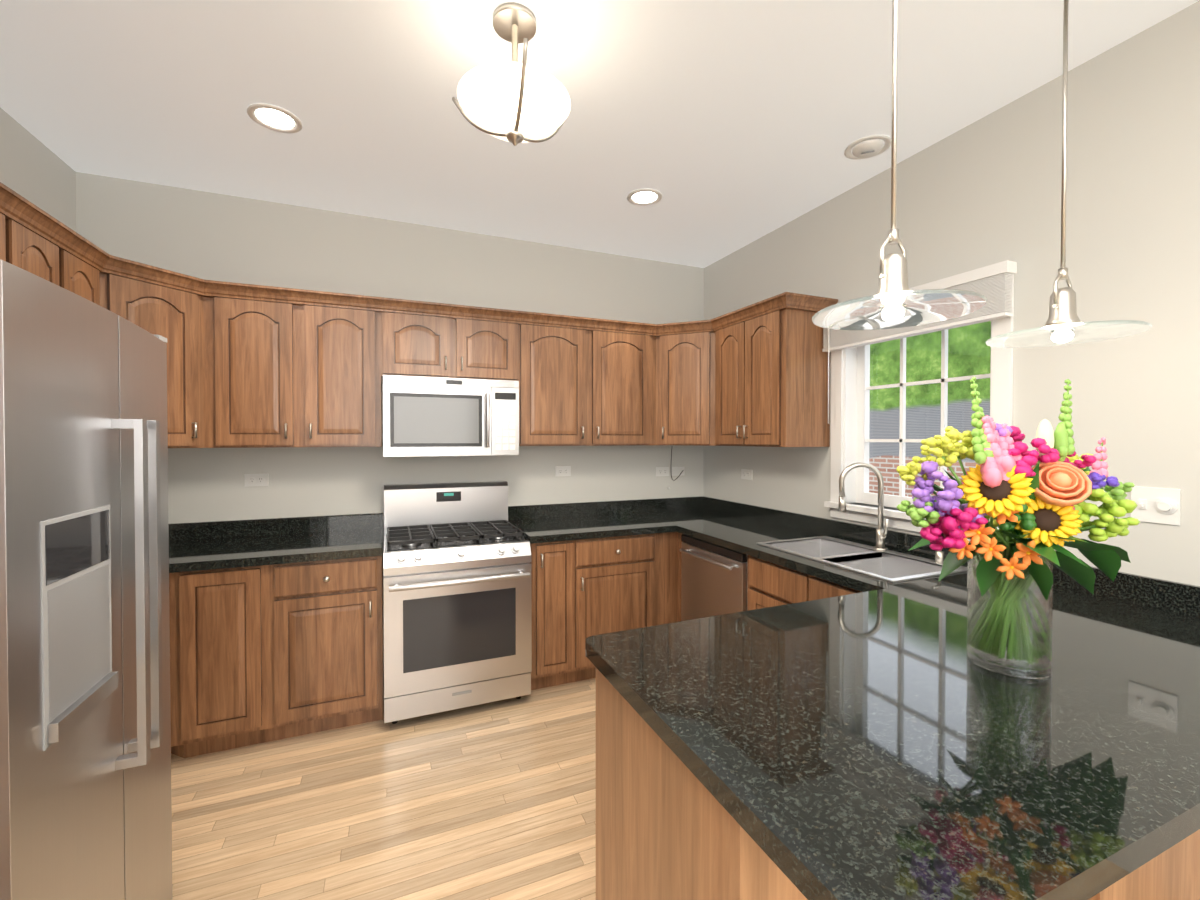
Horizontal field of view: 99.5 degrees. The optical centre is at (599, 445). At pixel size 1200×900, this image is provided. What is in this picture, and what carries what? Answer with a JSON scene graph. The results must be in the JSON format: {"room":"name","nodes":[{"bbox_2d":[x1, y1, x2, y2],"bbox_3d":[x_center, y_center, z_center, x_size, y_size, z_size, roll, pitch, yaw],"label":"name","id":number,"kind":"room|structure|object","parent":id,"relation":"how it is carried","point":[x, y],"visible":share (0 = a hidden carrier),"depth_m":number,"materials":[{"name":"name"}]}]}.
{"room":"kitchen","nodes":[
{"label":"kitchen","id":0,"kind":"room"},
{"bbox_2d":[0,107,75,231],"bbox_3d":[-1.445,0.067,-0.520,0.150,2.840,6.707,0,1,-23],"label":"wall","id":1,"kind":"structure","parent":0,"point":[34,170],"depth_m":2.29,"materials":[{"name":"grey paint"}]},
{"bbox_2d":[0,213,99,305],"bbox_3d":[-2.087,-0.358,1.694,0.370,0.765,0.897,0,1,-23],"label":"upper cabinet","id":2,"kind":"object","parent":1,"relation":"attached to","point":[24,248],"visible":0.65,"depth_m":1.81,"materials":[{"name":"brown wood"}]},
{"bbox_2d":[171,678,595,899],"bbox_3d":[0.372,1.527,0.257,4.089,0.100,7.007,0,1,-23],"label":"floor","id":3,"kind":"structure","parent":0,"point":[495,800],"depth_m":2.02,"materials":[{"name":"brown wood"}]},
{"bbox_2d":[0,260,171,899],"bbox_3d":[-1.481,0.577,1.025,0.922,1.780,0.795,0,1,-23],"label":"fridge","id":4,"kind":"object","parent":3,"relation":"on","point":[85,767],"visible":1,"depth_m":1.01,"materials":[{"name":"grey metal"}]},
{"bbox_2d":[169,571,200,757],"bbox_3d":[-2.245,1.006,2.452,0.652,0.888,0.620,0,1,-23],"label":"base cabinet","id":5,"kind":"object","parent":3,"relation":"on","point":[185,721],"depth_m":2.28,"materials":[{"name":"brown wood"}]},
{"bbox_2d":[168,513,382,572],"bbox_3d":[-1.883,0.492,2.587,1.428,0.132,0.640,0,1,-23],"label":"countertop","id":6,"kind":"structure","parent":5,"relation":"on","point":[193,546],"depth_m":2.72,"materials":[{"name":"stone"}]},
{"bbox_2d":[197,565,272,754],"bbox_3d":[-1.842,1.004,2.620,0.332,0.888,0.620,0,1,-23],"label":"base cabinet","id":7,"kind":"object","parent":3,"relation":"on","point":[264,654],"depth_m":2.35,"materials":[{"name":"brown wood"}]},
{"bbox_2d":[269,551,383,740],"bbox_3d":[-1.459,1.002,2.781,0.500,0.888,0.620,0,1,-23],"label":"base cabinet","id":8,"kind":"object","parent":3,"relation":"on","point":[326,617],"depth_m":2.50,"materials":[{"name":"brown wood"}]},
{"bbox_2d":[383,481,531,723],"bbox_3d":[-0.847,0.846,2.957,0.756,1.195,0.740,0,1,-23],"label":"range","id":9,"kind":"object","parent":3,"relation":"on","point":[457,596],"visible":1,"depth_m":2.71,"materials":[{"name":"silver metal"}]},
{"bbox_2d":[530,539,589,689],"bbox_3d":[-0.363,0.996,3.239,0.340,0.888,0.620,0,1,-23],"label":"base cabinet","id":10,"kind":"object","parent":3,"relation":"on","point":[582,590],"depth_m":2.96,"materials":[{"name":"brown wood"}]},
{"bbox_2d":[590,534,645,678],"bbox_3d":[-0.045,0.994,3.372,0.586,0.888,0.620,0,1,-23],"label":"base cabinet","id":11,"kind":"object","parent":3,"relation":"on","point":[617,564],"depth_m":3.10,"materials":[{"name":"brown wood"}]},
{"bbox_2d":[646,532,681,626],"bbox_3d":[0.571,0.991,3.598,0.836,0.888,0.677,0,1,-23],"label":"base cabinet","id":12,"kind":"object","parent":3,"relation":"on","point":[663,554],"depth_m":3.24,"materials":[{"name":"brown wood"}]},
{"bbox_2d":[508,500,671,543],"bbox_3d":[-0.089,0.483,3.336,0.926,0.132,0.640,0,1,-23],"label":"countertop","id":13,"kind":"structure","parent":12,"relation":"on","point":[542,523],"depth_m":3.42,"materials":[{"name":"stone"}]},
{"bbox_2d":[652,496,739,507],"bbox_3d":[0.669,0.479,3.653,0.420,0.132,0.640,0,1,-23],"label":"countertop","id":14,"kind":"structure","parent":12,"relation":"on","point":[699,501],"depth_m":3.97,"materials":[{"name":"stone"}]},
{"bbox_2d":[596,668,807,899],"bbox_3d":[0.319,1.021,1.208,0.477,0.888,0.650,0,1,-23],"label":"base cabinet","id":15,"kind":"object","parent":3,"relation":"on","point":[668,827],"depth_m":1.07,"materials":[{"name":"brown wood"}]},
{"bbox_2d":[586,584,1199,899],"bbox_3d":[0.675,0.555,1.191,1.170,0.040,0.960,0,1,-23],"label":"countertop","id":16,"kind":"structure","parent":15,"relation":"on","point":[876,738],"depth_m":0.91,"materials":[{"name":"stone"}]},
{"bbox_2d":[896,377,1139,678],"bbox_3d":[0.988,0.184,1.210,0.590,0.700,0.350,0,1,-23],"label":"vase","id":17,"kind":"object","parent":16,"relation":"on","point":[1039,512],"visible":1,"depth_m":1.14,"materials":[{"name":"clear glass"}]},
{"bbox_2d":[680,534,746,620],"bbox_3d":[0.881,1.000,3.030,0.642,0.884,0.598,0,1,-23],"label":"dishwasher","id":18,"kind":"object","parent":3,"relation":"on","point":[713,579],"visible":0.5,"depth_m":2.90,"materials":[{"name":"grey metal"}]},
{"bbox_2d":[747,555,860,610],"bbox_3d":[1.186,1.007,2.365,0.650,0.888,0.853,0,1,-23],"label":"base cabinet","id":19,"kind":"object","parent":3,"relation":"on","point":[769,584],"visible":0.08,"depth_m":2.40,"materials":[{"name":"brown wood"}]},
{"bbox_2d":[638,499,1199,679],"bbox_3d":[1.112,0.493,2.519,0.663,0.132,3.074,0,1,-23],"label":"countertop","id":20,"kind":"structure","parent":19,"relation":"on","point":[1154,621],"depth_m":1.78,"materials":[{"name":"stone"}]},
{"bbox_2d":[756,462,967,582],"bbox_3d":[1.191,0.399,2.391,0.480,0.629,0.780,0,1,-23],"label":"sink","id":21,"kind":"object","parent":20,"relation":"in","point":[879,560],"visible":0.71,"depth_m":2.44,"materials":[{"name":"grey metal"}]},
{"bbox_2d":[1088,872,1131,899],"bbox_3d":[0.986,1.018,1.491,0.456,0.888,0.642,0,1,-23],"label":"base cabinet","id":22,"kind":"object","parent":3,"relation":"on","point":[1121,889],"depth_m":1.19,"materials":[{"name":"brown wood"}]},
{"bbox_2d":[1132,829,1199,899],"bbox_3d":[1.456,1.015,1.687,0.676,0.888,0.642,0,1,-23],"label":"base cabinet","id":23,"kind":"object","parent":3,"relation":"on","point":[1174,874],"depth_m":1.29,"materials":[{"name":"brown wood"}]},
{"bbox_2d":[76,172,703,601],"bbox_3d":[-0.949,0.018,3.402,4.089,2.840,0.150,0,1,-23],"label":"wall","id":24,"kind":"structure","parent":0,"point":[218,236],"depth_m":3.12,"materials":[{"name":"grey paint"}]},
{"bbox_2d":[99,272,203,447],"bbox_3d":[-2.266,-0.368,2.434,0.610,0.765,0.607,0,1,-23],"label":"upper cabinet","id":25,"kind":"object","parent":24,"relation":"attached to","point":[174,317],"visible":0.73,"depth_m":2.41,"materials":[{"name":"brown wood"}]},
{"bbox_2d":[244,474,268,486],"bbox_3d":[-1.958,0.199,2.896,0.115,0.070,0.009,0,1,-23],"label":"electrical outlet plate","id":26,"kind":"object","parent":24,"relation":"attached to","point":[256,479],"visible":1,"depth_m":2.90,"materials":[{"name":"white plastic"}]},
{"bbox_2d":[203,296,381,447],"bbox_3d":[-1.656,-0.372,2.817,0.818,0.765,0.370,0,1,-23],"label":"upper cabinet","id":27,"kind":"object","parent":24,"relation":"attached to","point":[276,374],"visible":0.98,"depth_m":2.66,"materials":[{"name":"brown wood"}]},
{"bbox_2d":[381,312,517,381],"bbox_3d":[-0.919,-0.576,3.122,0.780,0.365,0.370,0,1,-23],"label":"upper cabinet","id":28,"kind":"object","parent":24,"relation":"attached to","point":[425,346],"visible":1,"depth_m":2.97,"materials":[{"name":"brown wood"}]},
{"bbox_2d":[383,375,518,456],"bbox_3d":[-0.905,-0.163,3.085,0.756,0.450,0.455,0,1,-23],"label":"microwave","id":29,"kind":"object","parent":28,"relation":"attached to","point":[431,416],"visible":1,"depth_m":2.91,"materials":[{"name":"silver metal"}]},
{"bbox_2d":[555,466,570,475],"bbox_3d":[-0.262,0.185,3.605,0.115,0.070,0.009,0,1,-23],"label":"electrical outlet plate","id":30,"kind":"object","parent":24,"relation":"attached to","point":[562,470],"visible":1,"depth_m":3.60,"materials":[{"name":"white plastic"}]},
{"bbox_2d":[518,324,655,445],"bbox_3d":[-0.111,-0.381,3.462,0.971,0.765,0.370,0,1,-23],"label":"upper cabinet","id":31,"kind":"object","parent":24,"relation":"attached to","point":[579,387],"visible":1,"depth_m":3.30,"materials":[{"name":"brown wood"}]},
{"bbox_2d":[656,467,668,475],"bbox_3d":[0.483,0.203,3.916,0.115,0.070,0.009,0,1,-23],"label":"electrical outlet plate","id":32,"kind":"object","parent":24,"relation":"attached to","point":[662,471],"visible":1,"depth_m":3.91,"materials":[{"name":"white plastic"}]},
{"bbox_2d":[672,467,684,475],"bbox_3d":[0.612,0.203,3.970,0.115,0.070,0.008,0,1,-23],"label":"electrical outlet plate","id":33,"kind":"object","parent":24,"relation":"attached to","point":[676,471],"visible":1,"depth_m":3.97,"materials":[{"name":"white plastic"}]},
{"bbox_2d":[656,332,714,445],"bbox_3d":[0.661,-0.383,3.656,0.610,0.765,0.607,0,1,-23],"label":"upper cabinet","id":34,"kind":"object","parent":24,"relation":"attached to","point":[685,389],"visible":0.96,"depth_m":3.43,"materials":[{"name":"brown wood"}]},
{"bbox_2d":[0,0,1198,267],"bbox_3d":[0.372,-1.413,0.220,4.089,0.100,7.007,0,1,-23],"label":"ceiling","id":35,"kind":"structure","parent":0,"point":[724,128],"depth_m":2.02,"materials":[{"name":"white paint"}]},
{"bbox_2d":[247,103,302,132],"bbox_3d":[-1.377,-1.383,2.155,0.200,0.008,0.200,0,1,-23],"label":"recessed light","id":36,"kind":"object","parent":35,"relation":"in","point":[274,118],"visible":1,"depth_m":2.15,"materials":[{"name":"white paint"}]},
{"bbox_2d":[452,2,570,145],"bbox_3d":[-0.260,-1.177,1.639,0.388,0.406,0.406,0,1,-23],"label":"bowl light","id":37,"kind":"object","parent":35,"relation":"attached to","point":[514,101],"visible":1,"depth_m":1.59,"materials":[{"name":"white glass"}]},
{"bbox_2d":[627,188,661,205],"bbox_3d":[0.251,-1.391,2.855,0.200,0.008,0.200,0,1,-23],"label":"recessed light","id":38,"kind":"object","parent":35,"relation":"in","point":[644,197],"visible":1,"depth_m":2.85,"materials":[{"name":"white paint"}]},
{"bbox_2d":[844,135,890,159],"bbox_3d":[1.248,-1.378,2.368,0.200,0.074,0.200,0,1,-23],"label":"recessed light","id":39,"kind":"object","parent":35,"relation":"in","point":[866,147],"visible":0.98,"depth_m":2.34,"materials":[{"name":"white paint"}]},
{"bbox_2d":[812,0,986,329],"bbox_3d":[0.682,-0.831,1.177,0.350,1.086,0.350,0,1,-23],"label":"pendant light","id":40,"kind":"object","parent":35,"relation":"hanging from","point":[895,302],"visible":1,"depth_m":1.17,"materials":[{"name":"glass"}]},
{"bbox_2d":[985,0,1152,347],"bbox_3d":[1.319,-0.835,1.443,0.350,1.086,0.350,0,1,-23],"label":"pendant light","id":41,"kind":"object","parent":35,"relation":"hanging from","point":[1064,325],"visible":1,"depth_m":1.44,"materials":[{"name":"white glass"}]},
{"bbox_2d":[703,0,1199,585],"bbox_3d":[2.189,0.048,0.998,0.150,2.840,6.707,0,1,-23],"label":"wall","id":42,"kind":"structure","parent":0,"point":[981,192],"depth_m":1.85,"materials":[{"name":"grey paint"}]},
{"bbox_2d":[0,182,837,335],"bbox_3d":[-0.116,-0.767,1.811,3.463,0.070,2.764,0,1,-23],"label":"crown molding","id":43,"kind":"structure","parent":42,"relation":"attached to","point":[21,210],"depth_m":2.72,"materials":[{"name":"brown wood"}]},
{"bbox_2d":[741,469,752,479],"bbox_3d":[1.030,0.206,3.568,0.009,0.070,0.115,0,1,-23],"label":"electrical outlet plate","id":44,"kind":"object","parent":42,"relation":"attached to","point":[746,474],"visible":1,"depth_m":3.56,"materials":[{"name":"white plastic"}]},
{"bbox_2d":[715,309,829,446],"bbox_3d":[1.014,-0.376,3.123,0.370,0.765,0.650,0,1,-23],"label":"upper cabinet","id":45,"kind":"object","parent":42,"relation":"attached to","point":[771,379],"visible":1,"depth_m":2.87,"materials":[{"name":"brown wood"}]},
{"bbox_2d":[823,260,1016,540],"bbox_3d":[1.516,-0.162,2.473,0.223,1.143,0.929,0,1,-23],"label":"window unit","id":46,"kind":"structure","parent":42,"relation":"in","point":[849,350],"depth_m":2.60,"materials":[{"name":"white paint"}]},
{"bbox_2d":[1131,486,1180,525],"bbox_3d":[1.816,0.197,1.667,0.024,0.116,0.116,0,1,-23],"label":"switch plate","id":47,"kind":"object","parent":42,"relation":"attached to","point":[1160,505],"visible":0.96,"depth_m":1.66,"materials":[{"name":"white plastic"}]},
{"label":"outside","id":48,"kind":"structure","parent":0,"visible":0},
{"bbox_2d":[869,321,990,496],"bbox_3d":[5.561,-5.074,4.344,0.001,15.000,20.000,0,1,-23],"label":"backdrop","id":49,"kind":"structure","parent":48,"point":[919,396],"depth_m":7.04,"materials":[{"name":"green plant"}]}
]}

